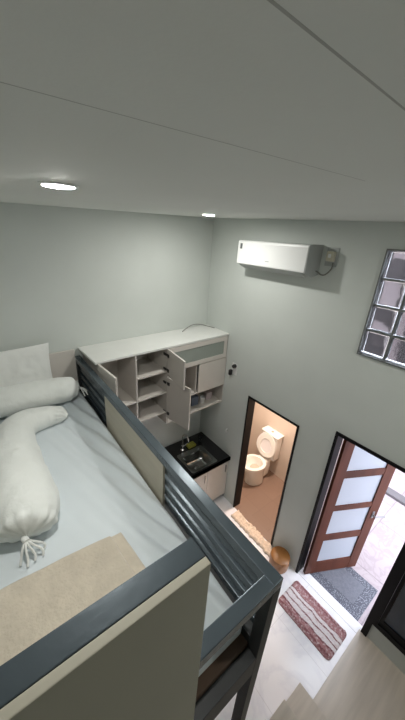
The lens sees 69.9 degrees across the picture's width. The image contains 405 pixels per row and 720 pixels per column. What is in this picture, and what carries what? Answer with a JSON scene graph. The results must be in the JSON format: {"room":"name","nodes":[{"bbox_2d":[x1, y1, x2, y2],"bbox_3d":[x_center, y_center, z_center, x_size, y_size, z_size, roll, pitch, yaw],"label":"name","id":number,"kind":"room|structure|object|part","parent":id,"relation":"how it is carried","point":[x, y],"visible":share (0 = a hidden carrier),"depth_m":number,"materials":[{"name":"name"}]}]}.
{"room":"studio apartment","nodes":[
{"label":"studio apartment","id":0,"kind":"room"},
{"bbox_2d":[0,202,213,446],"bbox_3d":[-1.356,0.361,3.240,3.600,4.100,0.120,-15,30,-37],"label":"wall","id":1,"kind":"structure","parent":0,"point":[71,278],"depth_m":2.89,"materials":[{"name":"grey paint"}]},
{"bbox_2d":[78,324,228,430],"bbox_3d":[-0.375,0.292,3.417,1.744,1.015,0.840,-15,30,-37],"label":"upper cabinet","id":2,"kind":"object","parent":1,"relation":"attached to","point":[157,374],"visible":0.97,"depth_m":3.33,"materials":[{"name":"white wood"}]},
{"bbox_3d":[-0.865,0.342,2.680,0.018,0.534,0.350,-17,30,-39],"label":"open door","id":3,"kind":"part","parent":2,"relation":"part of","materials":[{"name":"white wood"}]},
{"bbox_2d":[118,386,136,405],"bbox_3d":[-0.988,0.421,3.184,0.352,0.018,0.438,-15,30,-37],"label":"shelf","id":4,"kind":"object","parent":2,"relation":"attached to","point":[123,394],"depth_m":3.20,"materials":[{"name":"white wood"}]},
{"bbox_2d":[138,398,165,421],"bbox_3d":[-0.715,0.590,3.519,0.367,0.018,0.438,-15,30,-37],"label":"shelf","id":5,"kind":"object","parent":2,"relation":"attached to","point":[150,408],"depth_m":3.49,"materials":[{"name":"white wood"}]},
{"bbox_2d":[138,378,165,401],"bbox_3d":[-0.699,0.342,3.413,0.367,0.018,0.438,-15,30,-37],"label":"shelf","id":6,"kind":"object","parent":2,"relation":"attached to","point":[148,388],"depth_m":3.39,"materials":[{"name":"white wood"}]},
{"bbox_2d":[137,358,166,379],"bbox_3d":[-0.683,0.094,3.307,0.367,0.018,0.438,-15,30,-37],"label":"shelf","id":7,"kind":"object","parent":2,"relation":"attached to","point":[146,367],"depth_m":3.29,"materials":[{"name":"white wood"}]},
{"bbox_3d":[-0.465,-0.226,3.351,1.744,0.022,0.466,-15,30,-37],"label":"panel","id":8,"kind":"part","parent":2,"relation":"part of","materials":[{"name":"white wood"}]},
{"bbox_3d":[-0.283,0.093,3.075,0.018,0.319,0.385,-11,27,-30],"label":"open door","id":9,"kind":"part","parent":2,"relation":"part of","materials":[{"name":"white wood"}]},
{"bbox_3d":[-0.276,0.499,3.293,0.370,0.535,0.018,22,29,37],"label":"open door","id":10,"kind":"part","parent":2,"relation":"part of","materials":[{"name":"white wood"}]},
{"bbox_2d":[167,391,220,423],"bbox_3d":[-0.221,0.603,3.984,0.914,0.018,0.438,-15,30,-37],"label":"shelf","id":11,"kind":"object","parent":2,"relation":"attached to","point":[215,399],"depth_m":4.00,"materials":[{"name":"white wood"}]},
{"bbox_2d":[191,394,198,405],"bbox_3d":[-0.123,0.544,3.948,0.110,0.130,0.080,-14,29,-35],"label":"carton","id":12,"kind":"object","parent":2,"relation":"on","point":[194,398],"visible":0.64,"depth_m":3.91,"materials":[{"name":"blue cardboard"}]},
{"bbox_3d":[-0.026,-0.085,3.495,0.882,0.287,0.016,-15,30,-37],"label":"glass door","id":13,"kind":"part","parent":2,"relation":"part of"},
{"bbox_3d":[-0.026,-0.085,3.495,0.782,0.177,0.004,-15,30,-37],"label":"pane","id":14,"kind":"part","parent":2,"relation":"part of","materials":[{"name":"grey glass"}]},
{"bbox_2d":[199,395,204,402],"bbox_3d":[-0.006,0.545,4.014,0.080,0.090,0.080,-14,29,-35],"label":"cup","id":15,"kind":"object","parent":2,"relation":"on","point":[201,397],"visible":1,"depth_m":4.00,"materials":[{"name":"white ceramic"}]},
{"bbox_2d":[204,390,211,399],"bbox_3d":[0.075,0.499,4.110,0.100,0.110,0.060,-14,29,-35],"label":"packet","id":16,"kind":"object","parent":2,"relation":"on","point":[208,394],"visible":0.89,"depth_m":4.08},
{"bbox_3d":[0.125,0.193,3.771,0.463,0.400,0.015,-15,30,-37],"label":"closed door","id":17,"kind":"part","parent":2,"relation":"part of","materials":[{"name":"white wood"}]},
{"bbox_2d":[0,0,404,221],"bbox_3d":[0.086,-0.556,0.853,3.840,0.308,5.000,-14,29,-35],"label":"ceiling","id":18,"kind":"structure","parent":0,"point":[236,109],"depth_m":0.24,"materials":[{"name":"paint"}]},
{"bbox_2d":[38,181,78,188],"bbox_3d":[-0.417,-0.505,0.842,0.108,0.009,0.108,-14,29,-35],"label":"recessed light","id":19,"kind":"object","parent":18,"relation":"in","point":[60,185],"visible":1,"depth_m":0.81,"materials":[{"name":"white plastic"}]},
{"bbox_2d":[42,184,73,188],"bbox_3d":[-0.417,-0.504,0.842,0.087,0.008,0.087,-14,29,-35],"label":"diffuser","id":20,"kind":"object","parent":19,"relation":"attached to","point":[61,186],"depth_m":0.82,"materials":[{"name":"white plastic"}]},
{"bbox_2d":[248,402,296,480],"bbox_3d":[1.395,0.902,4.585,0.100,2.620,2.200,-14,29,-35],"label":"wall","id":21,"kind":"structure","parent":0,"point":[262,417],"depth_m":4.90,"materials":[{"name":"beige paint"}]},
{"bbox_2d":[199,218,404,674],"bbox_3d":[1.442,0.786,2.674,0.110,4.100,4.630,-14,29,-35],"label":"wall","id":22,"kind":"structure","parent":0,"point":[293,341],"depth_m":2.91,"materials":[{"name":"grey paint"}]},
{"bbox_2d":[232,362,237,374],"bbox_3d":[0.398,0.119,3.743,0.047,0.160,0.090,-14,29,-35],"label":"wall socket","id":23,"kind":"object","parent":22,"relation":"attached to","point":[234,365],"visible":1,"depth_m":3.74,"materials":[{"name":"plastic"}]},
{"bbox_2d":[233,396,298,544],"bbox_3d":[0.794,1.452,3.781,0.127,1.930,0.750,-14,29,-35],"label":"door frame","id":24,"kind":"structure","parent":22,"relation":"in","point":[251,401],"depth_m":3.93,"materials":[{"name":"black wood"}]},
{"bbox_2d":[237,240,323,277],"bbox_3d":[0.703,-0.990,2.797,0.224,0.276,0.830,-14,29,-35],"label":"air conditioner","id":25,"kind":"object","parent":22,"relation":"attached to","point":[293,259],"visible":1,"depth_m":2.63,"materials":[{"name":"white plastic"}]},
{"bbox_2d":[324,247,339,266],"bbox_3d":[1.085,-0.872,2.458,0.058,0.150,0.110,-14,29,-35],"label":"box","id":26,"kind":"object","parent":22,"relation":"attached to","point":[332,255],"visible":1,"depth_m":2.44,"materials":[{"name":"grey plastic"}]},
{"bbox_2d":[315,263,333,275],"bbox_3d":[1.055,-0.791,2.518,0.028,0.116,0.144,-17,31,-40],"label":"power cable","id":27,"kind":"object","parent":26,"relation":"attached to","point":[332,263],"visible":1,"depth_m":2.50,"materials":[{"name":"black plastic"}]},
{"bbox_2d":[295,431,404,632],"bbox_3d":[1.757,1.711,3.100,0.770,2.105,0.812,-14,29,-35],"label":"door","id":28,"kind":"structure","parent":22,"relation":"in","point":[361,478],"depth_m":3.16,"materials":[{"name":"brown wood"}]},
{"bbox_3d":[1.603,2.245,3.464,0.475,0.390,0.010,-1,24,-11],"label":"frosted pane","id":29,"kind":"part","parent":28,"relation":"part of","materials":[{"name":"white glass"}]},
{"bbox_3d":[1.631,1.807,3.276,0.475,0.385,0.010,-1,24,-11],"label":"frosted pane","id":30,"kind":"part","parent":28,"relation":"part of","materials":[{"name":"white glass"}]},
{"bbox_3d":[1.659,1.385,3.096,0.475,0.405,0.010,-1,24,-11],"label":"frosted pane","id":31,"kind":"part","parent":28,"relation":"part of","materials":[{"name":"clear glass"}]},
{"bbox_3d":[1.687,0.953,2.911,0.475,0.375,0.010,-1,24,-11],"label":"frosted pane","id":32,"kind":"part","parent":28,"relation":"part of","materials":[{"name":"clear glass"}]},
{"bbox_3d":[1.979,1.745,3.316,0.135,0.100,0.138,-1,24,-11],"label":"handle","id":33,"kind":"part","parent":28,"relation":"part of","materials":[{"name":"silver metal"}]},
{"bbox_2d":[356,249,404,369],"bbox_3d":[1.621,-0.311,2.048,0.122,0.835,0.795,-14,29,-35],"label":"window","id":34,"kind":"structure","parent":22,"relation":"in","point":[383,335],"depth_m":2.23,"materials":[{"name":"clear glass"}]},
{"bbox_2d":[363,552,404,636],"bbox_3d":[1.741,1.922,2.603,0.093,2.105,0.029,-14,29,-35],"label":"post","id":35,"kind":"object","parent":22,"relation":"attached to","point":[402,560],"visible":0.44,"depth_m":2.67,"materials":[{"name":"black metal"}]},
{"bbox_2d":[373,562,404,654],"bbox_3d":[2.129,1.986,2.087,0.090,1.770,1.227,-14,29,-35],"label":"window","id":36,"kind":"structure","parent":22,"relation":"in","point":[390,620],"depth_m":2.66,"materials":[{"name":"black metal"}]},
{"bbox_3d":[2.119,1.974,2.073,0.038,1.676,1.163,-14,29,-35],"label":"sash","id":37,"kind":"part","parent":36,"relation":"part of","materials":[{"name":"black metal"}]},
{"bbox_3d":[2.117,1.957,2.063,0.006,1.576,1.103,-14,29,-35],"label":"pane","id":38,"kind":"part","parent":36,"relation":"part of","materials":[{"name":"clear glass"}]},
{"bbox_2d":[213,453,404,719],"bbox_3d":[4.920,2.914,3.628,13.150,0.140,9.200,-14,29,-35],"label":"floor","id":39,"kind":"structure","parent":0,"point":[289,659],"depth_m":3.25,"materials":[{"name":"white tile"}]},
{"bbox_2d":[75,355,282,719],"bbox_3d":[-1.257,1.732,2.061,1.775,2.520,2.628,-14,29,-35],"label":"frame","id":40,"kind":"object","parent":39,"relation":"on","point":[252,584],"visible":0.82,"depth_m":1.39,"materials":[{"name":"metal"}]},
{"bbox_2d":[49,349,77,380],"bbox_3d":[-1.988,0.341,2.528,1.740,0.580,0.026,-15,30,-37],"label":"headboard","id":41,"kind":"object","parent":40,"relation":"attached to","point":[62,363],"visible":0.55,"depth_m":2.91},
{"bbox_3d":[-1.357,1.147,3.488,0.055,2.464,0.060,-14,29,-35],"label":"leg","id":42,"kind":"part","parent":40,"relation":"part of","materials":[{"name":"metal"}]},
{"bbox_2d":[0,537,210,719],"bbox_3d":[-0.532,1.038,0.466,1.250,1.134,0.068,-14,29,-35],"label":"partition panel","id":43,"kind":"object","parent":40,"relation":"attached to","point":[134,653],"visible":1,"depth_m":0.52,"materials":[{"name":"wood"}]},
{"bbox_2d":[0,390,241,676],"bbox_3d":[-1.070,0.914,1.828,1.302,0.192,2.433,-14,29,-35],"label":"mattress","id":44,"kind":"object","parent":40,"relation":"on","point":[102,494],"visible":0.41,"depth_m":1.76,"materials":[{"name":"white fabric"}]},
{"bbox_2d":[0,343,52,387],"bbox_3d":[-1.730,0.157,2.578,0.740,0.520,0.090,-17,31,-40],"label":"pillow","id":45,"kind":"object","parent":44,"relation":"on","point":[32,363],"visible":0.74,"depth_m":2.61,"materials":[{"name":"white fabric"}]},
{"bbox_2d":[0,406,67,566],"bbox_3d":[-1.176,0.636,1.901,0.487,0.264,1.359,-5,25,-20],"label":"bolster","id":46,"kind":"object","parent":44,"relation":"on","point":[29,494],"visible":1,"depth_m":1.59,"materials":[{"name":"white fabric"}]},
{"bbox_2d":[0,377,87,417],"bbox_3d":[-1.660,0.352,2.487,1.310,0.252,0.296,-14,29,-35],"label":"bolster","id":47,"kind":"object","parent":44,"relation":"on","point":[16,398],"visible":0.95,"depth_m":2.52,"materials":[{"name":"white fabric"}]},
{"bbox_2d":[0,532,145,665],"bbox_3d":[-0.693,1.089,1.171,1.034,0.050,0.576,-14,29,-35],"label":"mat","id":48,"kind":"object","parent":44,"relation":"on","point":[39,602],"visible":0.51,"depth_m":1.29,"materials":[{"name":"beige fabric"}]},
{"bbox_3d":[-0.533,0.637,2.155,0.016,0.384,0.960,-14,29,-35],"label":"panel","id":49,"kind":"part","parent":40,"relation":"part of","materials":[{"name":"beige wood"}]},
{"bbox_3d":[-0.502,0.433,2.075,0.055,0.055,2.628,-14,29,-35],"label":"guard rail","id":50,"kind":"part","parent":40,"relation":"part of","materials":[{"name":"metal"}]},
{"bbox_3d":[-0.423,1.051,0.641,1.721,0.055,0.055,-14,29,-35],"label":"rail","id":51,"kind":"part","parent":40,"relation":"part of","materials":[{"name":"metal"}]},
{"bbox_3d":[0.204,2.034,1.649,0.055,2.464,0.055,-14,29,-35],"label":"leg","id":52,"kind":"part","parent":40,"relation":"part of","materials":[{"name":"metal"}]},
{"bbox_2d":[194,462,227,499],"bbox_3d":[-0.291,1.798,4.290,1.158,0.765,0.672,-14,29,-35],"label":"base cabinet","id":53,"kind":"object","parent":39,"relation":"on","point":[213,482],"visible":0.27,"depth_m":4.22,"materials":[{"name":"beige wood"}]},
{"bbox_2d":[164,432,230,478],"bbox_3d":[-0.273,1.425,4.123,1.179,0.055,0.705,-14,29,-35],"label":"countertop","id":54,"kind":"structure","parent":53,"relation":"on","point":[222,457],"depth_m":4.27,"materials":[{"name":"black stone"}]},
{"bbox_2d":[181,434,188,450],"bbox_3d":[-0.254,1.199,4.171,0.098,0.323,0.160,-1,24,-12],"label":"faucet","id":55,"kind":"object","parent":54,"relation":"on","point":[182,445],"visible":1,"depth_m":4.21,"materials":[{"name":"silver metal"}]},
{"bbox_3d":[-0.243,1.165,4.150,0.022,0.243,0.159,-14,29,-35],"label":"spout","id":56,"kind":"part","parent":55,"relation":"part of","materials":[{"name":"silver metal"}]},
{"bbox_2d":[186,441,195,448],"bbox_3d":[-0.174,1.276,4.362,0.130,0.039,0.090,-14,29,-35],"label":"sponge","id":57,"kind":"object","parent":54,"relation":"on","point":[191,444],"visible":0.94,"depth_m":4.34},
{"bbox_2d":[177,445,216,473],"bbox_3d":[-0.083,1.474,4.157,0.440,0.160,0.410,-14,29,-35],"label":"sink","id":58,"kind":"object","parent":54,"relation":"in","point":[198,458],"visible":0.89,"depth_m":4.22,"materials":[{"name":"metal"}]},
{"bbox_3d":[-0.099,1.865,4.048,0.379,0.675,0.018,-14,29,-35],"label":"door","id":59,"kind":"part","parent":53,"relation":"part of","materials":[{"name":"white wood"}]},
{"bbox_3d":[0.206,1.790,4.270,0.379,0.675,0.018,-14,29,-35],"label":"door","id":60,"kind":"part","parent":53,"relation":"part of","materials":[{"name":"white wood"}]},
{"bbox_2d":[231,510,272,556],"bbox_3d":[0.692,2.372,4.016,0.173,0.044,0.735,-14,29,-35],"label":"bath mat","id":61,"kind":"object","parent":39,"relation":"on","point":[251,530],"visible":0.94,"depth_m":4.00,"materials":[{"name":"beige fabric"}]},
{"bbox_2d":[244,425,283,485],"bbox_3d":[0.930,1.613,4.794,0.668,0.855,0.383,-14,29,-35],"label":"toilet","id":62,"kind":"object","parent":39,"relation":"on","point":[269,442],"visible":0.98,"depth_m":4.78,"materials":[{"name":"white ceramic"}]},
{"bbox_3d":[0.830,1.849,4.813,0.438,0.395,0.370,-14,29,-35],"label":"bowl","id":63,"kind":"part","parent":62,"relation":"part of","materials":[{"name":"white ceramic"}]},
{"bbox_3d":[1.053,1.397,4.798,0.083,0.417,0.376,-14,29,-35],"label":"lid","id":64,"kind":"part","parent":62,"relation":"part of","materials":[{"name":"plastic"}]},
{"bbox_3d":[1.055,1.404,4.790,0.086,0.408,0.368,-14,29,-35],"label":"seat","id":65,"kind":"part","parent":62,"relation":"part of","materials":[{"name":"white ceramic"}]},
{"bbox_3d":[1.148,1.421,4.876,0.152,0.450,0.320,-14,29,-35],"label":"tank","id":66,"kind":"part","parent":62,"relation":"part of","materials":[{"name":"white ceramic"}]},
{"bbox_3d":[1.157,1.197,4.777,0.166,0.036,0.344,-14,29,-35],"label":"tank lid","id":67,"kind":"part","parent":62,"relation":"part of","materials":[{"name":"white ceramic"}]},
{"bbox_2d":[269,546,289,573],"bbox_3d":[0.951,2.476,3.590,0.240,0.220,0.240,-14,29,-35],"label":"stool","id":68,"kind":"object","parent":39,"relation":"on","point":[279,559],"visible":0.94,"depth_m":3.52,"materials":[{"name":"brown wood"}]},
{"bbox_2d":[278,581,346,659],"bbox_3d":[1.180,2.785,3.151,0.375,0.021,0.640,-14,29,-35],"label":"bath rug","id":69,"kind":"object","parent":39,"relation":"on","point":[313,620],"visible":1,"depth_m":3.12,"materials":[{"name":"red fabric"}]},
{"bbox_2d":[270,629,404,719],"bbox_3d":[0.958,2.724,1.511,2.759,1.394,1.516,-14,29,-35],"label":"staircase","id":70,"kind":"structure","parent":39,"relation":"on","point":[364,684],"depth_m":2.56,"materials":[{"name":"beige wood"}]},
{"bbox_2d":[310,567,377,621],"bbox_3d":[1.687,2.689,3.536,0.510,0.018,0.650,-14,29,-35],"label":"doormat","id":71,"kind":"object","parent":39,"relation":"on","point":[346,586],"visible":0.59,"depth_m":3.45,"materials":[{"name":"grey carpet"}]},
{"bbox_2d":[385,487,404,505],"bbox_3d":[3.946,2.670,3.886,0.160,0.050,2.920,-14,29,-35],"label":"curb stone","id":72,"kind":"object","parent":39,"relation":"on","point":[390,492],"visible":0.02,"depth_m":4.75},
{"bbox_2d":[308,439,343,551],"bbox_3d":[1.621,1.367,3.533,0.940,2.620,0.100,-14,29,-35],"label":"wall","id":73,"kind":"structure","parent":0,"point":[343,439],"depth_m":3.43,"materials":[{"name":"grey paint"}]}
]}

